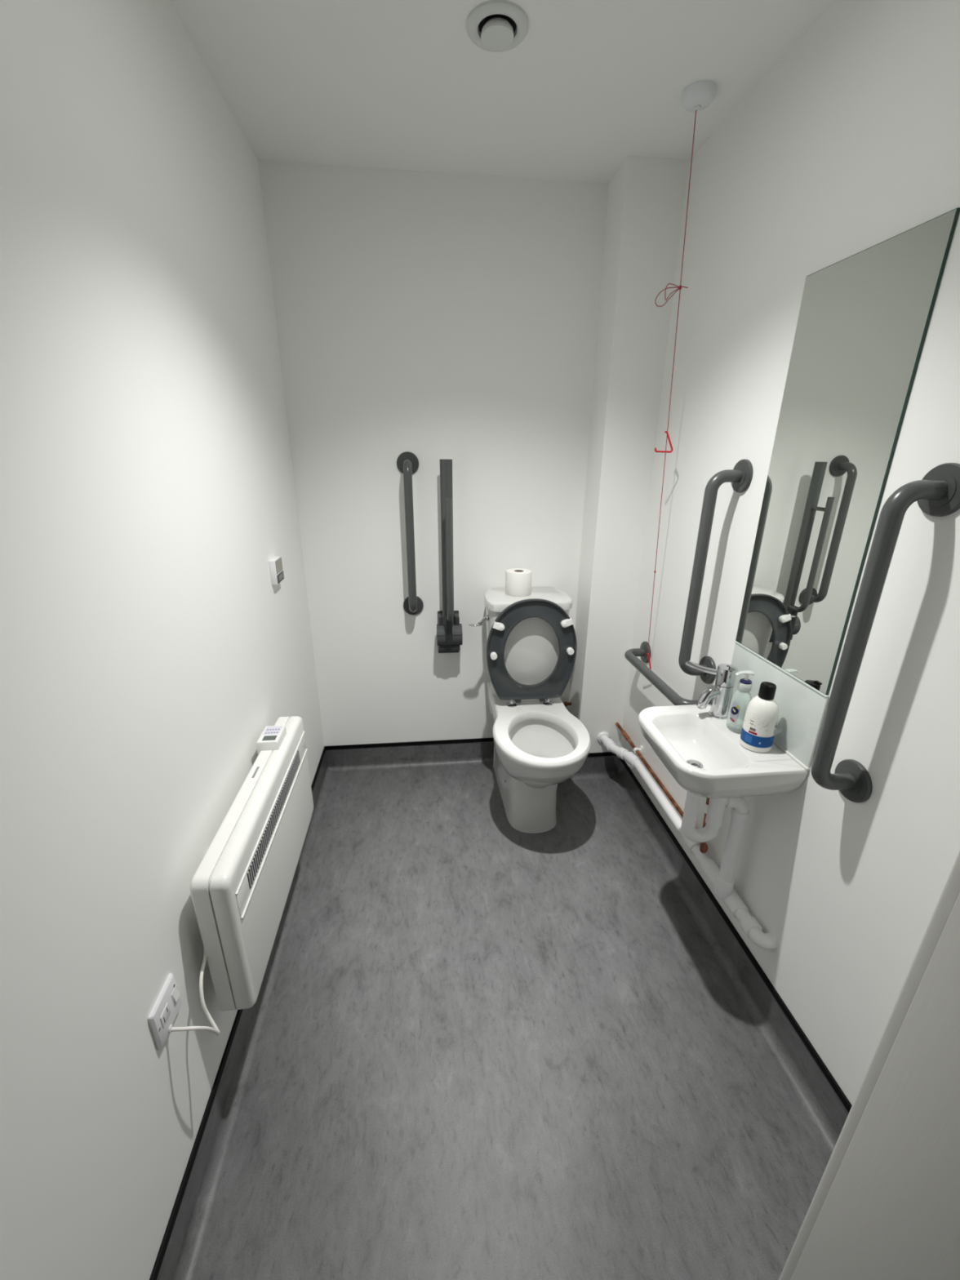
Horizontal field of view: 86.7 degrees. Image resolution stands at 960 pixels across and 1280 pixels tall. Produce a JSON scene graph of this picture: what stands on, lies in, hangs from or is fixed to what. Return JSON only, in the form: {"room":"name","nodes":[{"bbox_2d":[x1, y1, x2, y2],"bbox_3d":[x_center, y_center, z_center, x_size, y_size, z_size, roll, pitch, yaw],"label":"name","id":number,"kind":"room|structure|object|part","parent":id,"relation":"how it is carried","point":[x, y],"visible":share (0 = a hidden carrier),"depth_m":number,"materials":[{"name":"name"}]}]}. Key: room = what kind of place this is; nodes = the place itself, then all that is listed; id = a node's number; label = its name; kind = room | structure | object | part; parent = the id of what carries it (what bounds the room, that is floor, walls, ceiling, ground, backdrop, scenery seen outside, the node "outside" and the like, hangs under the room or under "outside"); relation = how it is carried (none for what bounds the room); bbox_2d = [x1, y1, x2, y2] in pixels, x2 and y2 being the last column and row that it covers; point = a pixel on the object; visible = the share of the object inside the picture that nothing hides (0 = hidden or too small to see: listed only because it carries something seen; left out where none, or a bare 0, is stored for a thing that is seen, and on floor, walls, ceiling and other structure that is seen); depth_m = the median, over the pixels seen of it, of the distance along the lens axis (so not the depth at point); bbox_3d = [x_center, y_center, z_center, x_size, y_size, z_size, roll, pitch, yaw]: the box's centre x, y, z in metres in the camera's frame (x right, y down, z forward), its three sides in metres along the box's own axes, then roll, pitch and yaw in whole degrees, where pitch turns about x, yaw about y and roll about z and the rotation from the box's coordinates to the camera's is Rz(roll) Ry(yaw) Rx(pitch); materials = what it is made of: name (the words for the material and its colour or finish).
{"room":"public restroom","nodes":[
{"label":"public restroom","id":0,"kind":"room"},
{"bbox_2d":[0,0,324,1279],"bbox_3d":[-0.693,-0.139,1.189,0.100,2.386,2.161,-2,20,-6],"label":"wall","id":1,"kind":"structure","parent":0,"point":[148,644],"depth_m":0.85,"materials":[{"name":"white paint"}]},
{"bbox_2d":[147,973,181,1049],"bbox_3d":[-0.586,0.694,0.954,0.012,0.087,0.086,-2,20,-6],"label":"switch","id":2,"kind":"object","parent":1,"relation":"attached to","point":[161,1019],"visible":1,"depth_m":0.94,"materials":[{"name":"white plastic"}]},
{"bbox_2d":[168,1024,173,1032],"bbox_3d":[-0.582,0.732,0.958,0.004,0.013,0.013,-2,20,-6],"label":"outlet","id":3,"kind":"object","parent":2,"relation":"attached to","point":[170,1026],"depth_m":0.95,"materials":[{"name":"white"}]},
{"bbox_2d":[149,746,325,1279],"bbox_3d":[-0.650,0.858,1.580,0.006,0.018,1.931,-2,20,-6],"label":"trim","id":4,"kind":"structure","parent":1,"relation":"attached to","point":[162,1249],"depth_m":1.05,"materials":[{"name":"black plastic"}]},
{"bbox_2d":[156,751,332,1279],"bbox_3d":[-0.638,0.918,1.603,0.032,0.117,1.931,-2,20,-6],"label":"baseboard","id":5,"kind":"structure","parent":1,"relation":"attached to","point":[181,1255],"depth_m":1.19,"materials":[{"name":"plastic"}]},
{"bbox_2d":[190,715,313,1011],"bbox_3d":[-0.588,0.524,1.386,0.109,0.407,0.695,-2,20,-6],"label":"heater","id":6,"kind":"object","parent":1,"relation":"attached to","point":[240,887],"visible":1,"depth_m":1.19,"materials":[{"name":"white metal"}]},
{"bbox_2d":[171,949,220,1035],"bbox_3d":[-0.558,0.717,1.037,0.066,0.128,0.160,-2,20,-6],"label":"cable","id":7,"kind":"object","parent":6,"relation":"attached to","point":[215,1029],"visible":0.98,"depth_m":1.02,"materials":[{"name":"white plastic"}]},
{"bbox_2d":[235,731,307,919],"bbox_3d":[-0.538,0.442,1.364,0.009,0.069,0.654,-2,20,-6],"label":"outlet","id":8,"kind":"object","parent":6,"relation":"attached to","point":[246,885],"depth_m":1.26,"materials":[{"name":"white"}]},
{"bbox_3d":[-0.610,0.266,1.499,0.045,0.001,0.046,-2,20,-6],"label":"button panel","id":9,"kind":"part","parent":6,"relation":"part of","materials":[{"name":"grey plastic"}]},
{"bbox_2d":[246,749,300,888],"bbox_3d":[-0.537,0.445,1.350,0.007,0.044,0.498,-2,20,-6],"label":"grille","id":10,"kind":"object","parent":6,"relation":"attached to","point":[255,863],"depth_m":1.29,"materials":[{"name":"grey"}]},
{"bbox_2d":[268,555,284,585],"bbox_3d":[-0.691,-0.237,1.731,0.022,0.082,0.084,-2,20,-6],"label":"wall thermostat","id":11,"kind":"object","parent":1,"relation":"attached to","point":[277,574],"visible":1,"depth_m":1.70,"materials":[{"name":"white plastic"}]},
{"bbox_3d":[-0.682,-0.253,1.726,0.002,0.043,0.076,-2,20,-6],"label":"dial panel","id":12,"kind":"part","parent":11,"relation":"part of","materials":[{"name":"grey plastic"}]},
{"bbox_2d":[257,160,608,746],"bbox_3d":[-0.051,-0.518,2.229,1.415,2.386,0.100,-2,20,-6],"label":"wall","id":13,"kind":"structure","parent":0,"point":[432,316],"depth_m":2.01,"materials":[{"name":"white paint"}]},
{"bbox_2d":[324,737,493,750],"bbox_3d":[-0.157,0.507,2.539,1.208,0.018,0.006,-2,20,-6],"label":"trim","id":14,"kind":"structure","parent":13,"relation":"attached to","point":[480,740],"depth_m":2.52,"materials":[{"name":"black"}]},
{"bbox_2d":[325,741,493,772],"bbox_3d":[-0.156,0.572,2.550,1.208,0.117,0.032,-2,20,-6],"label":"baseboard","id":15,"kind":"structure","parent":13,"relation":"attached to","point":[472,753],"depth_m":2.54,"materials":[{"name":"plastic"}]},
{"bbox_2d":[396,451,423,614],"bbox_3d":[-0.291,-0.420,2.127,0.090,0.690,0.105,-2,20,-6],"label":"grab rail","id":16,"kind":"object","parent":13,"relation":"attached to","point":[407,463],"visible":1,"depth_m":2.07,"materials":[{"name":"grey metal"}]},
{"bbox_2d":[436,458,462,653],"bbox_3d":[-0.131,-0.308,2.138,0.110,0.850,0.198,-2,20,-6],"label":"support rail","id":17,"kind":"object","parent":13,"relation":"attached to","point":[449,628],"visible":1,"depth_m":2.10,"materials":[{"name":"grey metal"}]},
{"bbox_3d":[-0.145,-0.037,2.336,0.096,0.203,0.012,-2,20,-6],"label":"wall plate","id":18,"kind":"part","parent":17,"relation":"part of","materials":[{"name":"grey"}]},
{"bbox_2d":[168,0,835,182],"bbox_3d":[0.070,-1.319,0.841,1.615,0.080,2.161,-2,20,-6],"label":"ceiling","id":19,"kind":"structure","parent":0,"point":[590,86],"depth_m":1.30,"materials":[{"name":"white paint"}]},
{"bbox_2d":[466,0,528,52],"bbox_3d":[0.040,-1.381,1.156,0.140,0.022,0.140,-2,20,-6],"label":"ceiling vent","id":20,"kind":"object","parent":19,"relation":"in","point":[492,25],"visible":1,"depth_m":1.14,"materials":[{"name":"white plastic"}]},
{"bbox_2d":[646,80,716,669],"bbox_3d":[0.609,-0.669,1.677,0.171,1.710,0.097,-13,24,-31],"label":"pull cord","id":21,"kind":"object","parent":19,"relation":"hanging from","point":[697,95],"visible":0.92,"depth_m":1.36,"materials":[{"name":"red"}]},
{"bbox_3d":[0.658,0.081,2.018,0.005,0.066,0.059,-11,23,-28],"label":"triangle handle","id":22,"kind":"part","parent":21,"relation":"part of","materials":[{"name":"red plastic"}]},
{"bbox_3d":[0.617,-0.661,1.699,0.062,0.068,0.006,0,20,-1],"label":"triangle handle","id":23,"kind":"part","parent":21,"relation":"part of","materials":[{"name":"red plastic"}]},
{"bbox_3d":[0.622,-0.690,1.690,0.127,1.612,0.005,-17,26,-39],"label":"cord","id":24,"kind":"part","parent":21,"relation":"part of","materials":[{"name":"red fabric"}]},
{"bbox_2d":[192,763,831,1279],"bbox_3d":[0.115,1.226,1.070,2.600,0.080,3.500,-2,20,-6],"label":"floor","id":25,"kind":"structure","parent":0,"point":[487,1048],"depth_m":1.29,"materials":[{"name":"plastic"}]},
{"bbox_2d":[468,586,591,833],"bbox_3d":[0.187,0.303,2.103,0.454,0.937,0.749,-2,20,-6],"label":"toilet","id":26,"kind":"object","parent":25,"relation":"on","point":[539,744],"visible":0.99,"depth_m":2.10,"materials":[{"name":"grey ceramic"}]},
{"bbox_3d":[-0.001,-0.075,2.102,0.094,0.032,0.029,-8,22,-23],"label":"flush lever","id":27,"kind":"part","parent":26,"relation":"part of","materials":[{"name":"silver metal"}]},
{"bbox_3d":[0.135,0.273,2.162,0.047,0.008,0.047,-2,20,-6],"label":"hinge plate","id":28,"kind":"part","parent":26,"relation":"part of","materials":[{"name":"silver metal"}]},
{"bbox_3d":[0.161,0.251,2.157,0.024,0.028,0.026,-2,20,-6],"label":"hinge arm","id":29,"kind":"part","parent":26,"relation":"part of","materials":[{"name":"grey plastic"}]},
{"bbox_2d":[505,568,532,596],"bbox_3d":[0.164,-0.246,2.167,0.109,0.098,0.109,-2,20,-6],"label":"toilet roll","id":30,"kind":"object","parent":26,"relation":"on","point":[517,580],"visible":1,"depth_m":2.13,"materials":[{"name":"white paper"}]},
{"bbox_3d":[0.198,-0.177,2.179,0.363,0.040,0.267,-2,20,-6],"label":"cistern lid","id":31,"kind":"part","parent":26,"relation":"part of","materials":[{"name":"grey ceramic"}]},
{"bbox_3d":[0.212,0.043,2.084,0.375,0.436,0.033,-2,20,-6],"label":"seat","id":32,"kind":"part","parent":26,"relation":"part of","materials":[{"name":"grey plastic"}]},
{"bbox_3d":[0.265,0.248,2.168,0.024,0.028,0.026,-2,20,-6],"label":"hinge arm","id":33,"kind":"part","parent":26,"relation":"part of","materials":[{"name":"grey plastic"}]},
{"bbox_3d":[0.291,0.268,2.179,0.047,0.008,0.047,-2,20,-6],"label":"hinge plate","id":34,"kind":"part","parent":26,"relation":"part of","materials":[{"name":"silver metal"}]},
{"bbox_2d":[568,155,688,753],"bbox_3d":[0.565,-0.487,2.159,0.207,2.386,0.183,-2,20,-6],"label":"wall","id":35,"kind":"structure","parent":0,"point":[646,194],"depth_m":1.95,"materials":[{"name":"white paint"}]},
{"bbox_2d":[562,701,571,706],"bbox_3d":[0.395,0.315,2.498,0.107,0.023,0.023,-2,20,-6],"label":"valve","id":36,"kind":"object","parent":35,"relation":"attached to","point":[566,704],"visible":0.51,"depth_m":2.49,"materials":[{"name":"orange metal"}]},
{"bbox_2d":[570,755,617,781],"bbox_3d":[0.551,0.614,2.451,0.238,0.117,0.032,-2,20,-6],"label":"baseboard","id":37,"kind":"structure","parent":35,"relation":"attached to","point":[601,767],"depth_m":2.47,"materials":[{"name":"plastic"}]},
{"bbox_2d":[587,751,616,756],"bbox_3d":[0.563,0.549,2.442,0.214,0.018,0.006,-2,20,-6],"label":"trim","id":38,"kind":"structure","parent":35,"relation":"attached to","point":[606,753],"depth_m":2.44,"materials":[{"name":"black plastic"}]},
{"bbox_2d":[619,0,959,1105],"bbox_3d":[0.813,-0.185,1.347,0.100,2.386,2.161,-2,20,-6],"label":"wall","id":39,"kind":"structure","parent":0,"point":[849,144],"depth_m":1.14,"materials":[{"name":"white paint"}]},
{"bbox_2d":[633,745,643,755],"bbox_3d":[0.677,0.473,2.180,0.037,0.036,0.020,-2,20,-6],"label":"clip","id":40,"kind":"object","parent":39,"relation":"attached to","point":[640,749],"visible":0.81,"depth_m":2.17,"materials":[{"name":"white plastic"}]},
{"bbox_2d":[615,722,709,853],"bbox_3d":[0.674,0.369,1.946,0.057,0.382,0.828,-2,20,-6],"label":"copper pipe","id":41,"kind":"object","parent":39,"relation":"attached to","point":[704,846],"visible":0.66,"depth_m":1.93,"materials":[{"name":"brown metal"}]},
{"bbox_2d":[624,641,711,705],"bbox_3d":[0.664,0.132,1.877,0.105,0.100,0.580,-2,20,-6],"label":"grab rail","id":42,"kind":"object","parent":39,"relation":"attached to","point":[631,655],"visible":0.66,"depth_m":1.86,"materials":[{"name":"grey metal"}]},
{"bbox_2d":[596,731,777,949],"bbox_3d":[0.686,0.624,1.881,0.096,0.133,1.136,-3,20,-8],"label":"pipe","id":43,"kind":"object","parent":39,"relation":"attached to","point":[753,930],"visible":0.98,"depth_m":1.60,"materials":[{"name":"white plastic"}]},
{"bbox_2d":[713,871,734,898],"bbox_3d":[0.721,0.724,1.505,0.049,0.060,0.049,-2,20,-6],"label":"socket","id":44,"kind":"object","parent":43,"relation":"attached to","point":[722,889],"depth_m":1.49,"materials":[{"name":"white plastic"}]},
{"bbox_2d":[678,458,753,684],"bbox_3d":[0.690,-0.182,1.539,0.105,0.688,0.090,-2,20,-6],"label":"grab rail","id":45,"kind":"object","parent":39,"relation":"attached to","point":[740,477],"visible":0.88,"depth_m":1.50,"materials":[{"name":"grey metal"}]},
{"bbox_2d":[638,703,808,798],"bbox_3d":[0.620,0.306,1.389,0.303,0.108,0.354,-2,20,-6],"label":"basin","id":46,"kind":"object","parent":39,"relation":"attached to","point":[706,758],"visible":0.88,"depth_m":1.31,"materials":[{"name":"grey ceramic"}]},
{"bbox_2d":[685,660,737,719],"bbox_3d":[0.666,0.130,1.488,0.098,0.154,0.143,-2,20,-6],"label":"mixer tap","id":47,"kind":"object","parent":46,"relation":"on","point":[720,693],"visible":0.99,"depth_m":1.44,"materials":[{"name":"silver metal"}]},
{"bbox_3d":[0.655,0.083,1.487,0.029,0.023,0.116,-12,24,-31],"label":"lever","id":48,"kind":"part","parent":47,"relation":"part of","materials":[{"name":"silver metal"}]},
{"bbox_3d":[0.659,0.160,1.451,0.075,0.068,0.036,-2,20,-6],"label":"spout","id":49,"kind":"part","parent":47,"relation":"part of","materials":[{"name":"silver metal"}]},
{"bbox_2d":[681,791,750,881],"bbox_3d":[0.658,0.528,1.441,0.176,0.352,0.048,2,20,5],"label":"trap","id":50,"kind":"object","parent":46,"relation":"attached to","point":[740,811],"visible":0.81,"depth_m":1.42,"materials":[{"name":"white plastic"}]},
{"bbox_3d":[0.700,0.558,1.447,0.083,0.292,0.037,3,20,7],"label":"trap arm","id":51,"kind":"part","parent":50,"relation":"part of","materials":[{"name":"white plastic"}]},
{"bbox_2d":[726,670,755,733],"bbox_3d":[0.705,0.164,1.371,0.056,0.174,0.058,16,25,35],"label":"soap dispenser","id":52,"kind":"object","parent":46,"relation":"on","point":[741,697],"visible":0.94,"depth_m":1.35,"materials":[{"name":"white plastic"}]},
{"bbox_2d":[726,688,751,733],"bbox_3d":[0.706,0.188,1.381,0.049,0.122,0.063,-2,20,-6],"label":"bottle","id":53,"kind":"object","parent":52,"relation":"attached to","point":[740,700],"depth_m":1.36,"materials":[{"name":"clear plastic"}]},
{"bbox_3d":[0.707,0.098,1.347,0.010,0.018,0.010,-2,20,-6],"label":"pump stem","id":54,"kind":"part","parent":52,"relation":"part of","materials":[{"name":"white plastic"}]},
{"bbox_2d":[739,681,778,752],"bbox_3d":[0.715,0.191,1.290,0.074,0.178,0.074,-2,20,-6],"label":"wash bottle","id":55,"kind":"object","parent":46,"relation":"on","point":[762,713],"visible":1,"depth_m":1.27,"materials":[{"name":"white plastic"}]},
{"bbox_3d":[0.682,0.250,1.293,0.001,0.020,0.019,-10,23,-27],"label":"pale panel","id":56,"kind":"part","parent":55,"relation":"part of","materials":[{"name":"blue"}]},
{"bbox_2d":[612,757,848,1154],"bbox_3d":[0.747,0.908,1.662,0.032,0.117,1.748,-2,20,-6],"label":"baseboard","id":57,"kind":"structure","parent":39,"relation":"attached to","point":[825,1109],"depth_m":1.47,"materials":[{"name":"plastic"}]},
{"bbox_2d":[619,758,852,1112],"bbox_3d":[0.760,0.847,1.641,0.006,0.018,1.748,-2,20,-6],"label":"trim","id":58,"kind":"structure","parent":39,"relation":"attached to","point":[830,1078],"depth_m":1.44,"materials":[{"name":"black plastic"}]},
{"bbox_2d":[731,640,828,770],"bbox_3d":[0.768,0.158,1.355,0.008,0.198,0.363,-2,20,-6],"label":"backsplash","id":59,"kind":"structure","parent":39,"relation":"attached to","point":[802,707],"depth_m":1.27,"materials":[{"name":"white"}]},
{"bbox_2d":[735,207,959,694],"bbox_3d":[0.773,-0.358,1.167,0.006,0.899,0.357,-2,20,-6],"label":"mirror","id":60,"kind":"object","parent":39,"relation":"attached to","point":[864,319],"visible":1,"depth_m":1.11,"materials":[{"name":"silver mirror"}]},
{"bbox_2d":[810,462,959,802],"bbox_3d":[0.754,0.022,0.984,0.105,0.690,0.090,-2,20,-6],"label":"grab rail","id":61,"kind":"object","parent":39,"relation":"attached to","point":[937,494],"visible":1,"depth_m":0.94,"materials":[{"name":"grey metal"}]},
{"bbox_3d":[0.170,0.189,0.322,1.415,2.386,0.130,-2,20,-6],"label":"wall","id":62,"kind":"structure","parent":0,"visible":0},
{"bbox_2d":[778,850,959,1279],"bbox_3d":[-0.025,0.330,0.339,1.023,2.105,0.186,-2,20,-6],"label":"door","id":63,"kind":"structure","parent":62,"relation":"in","point":[885,1205],"depth_m":0.48,"materials":[{"name":"white paint"}]}
]}

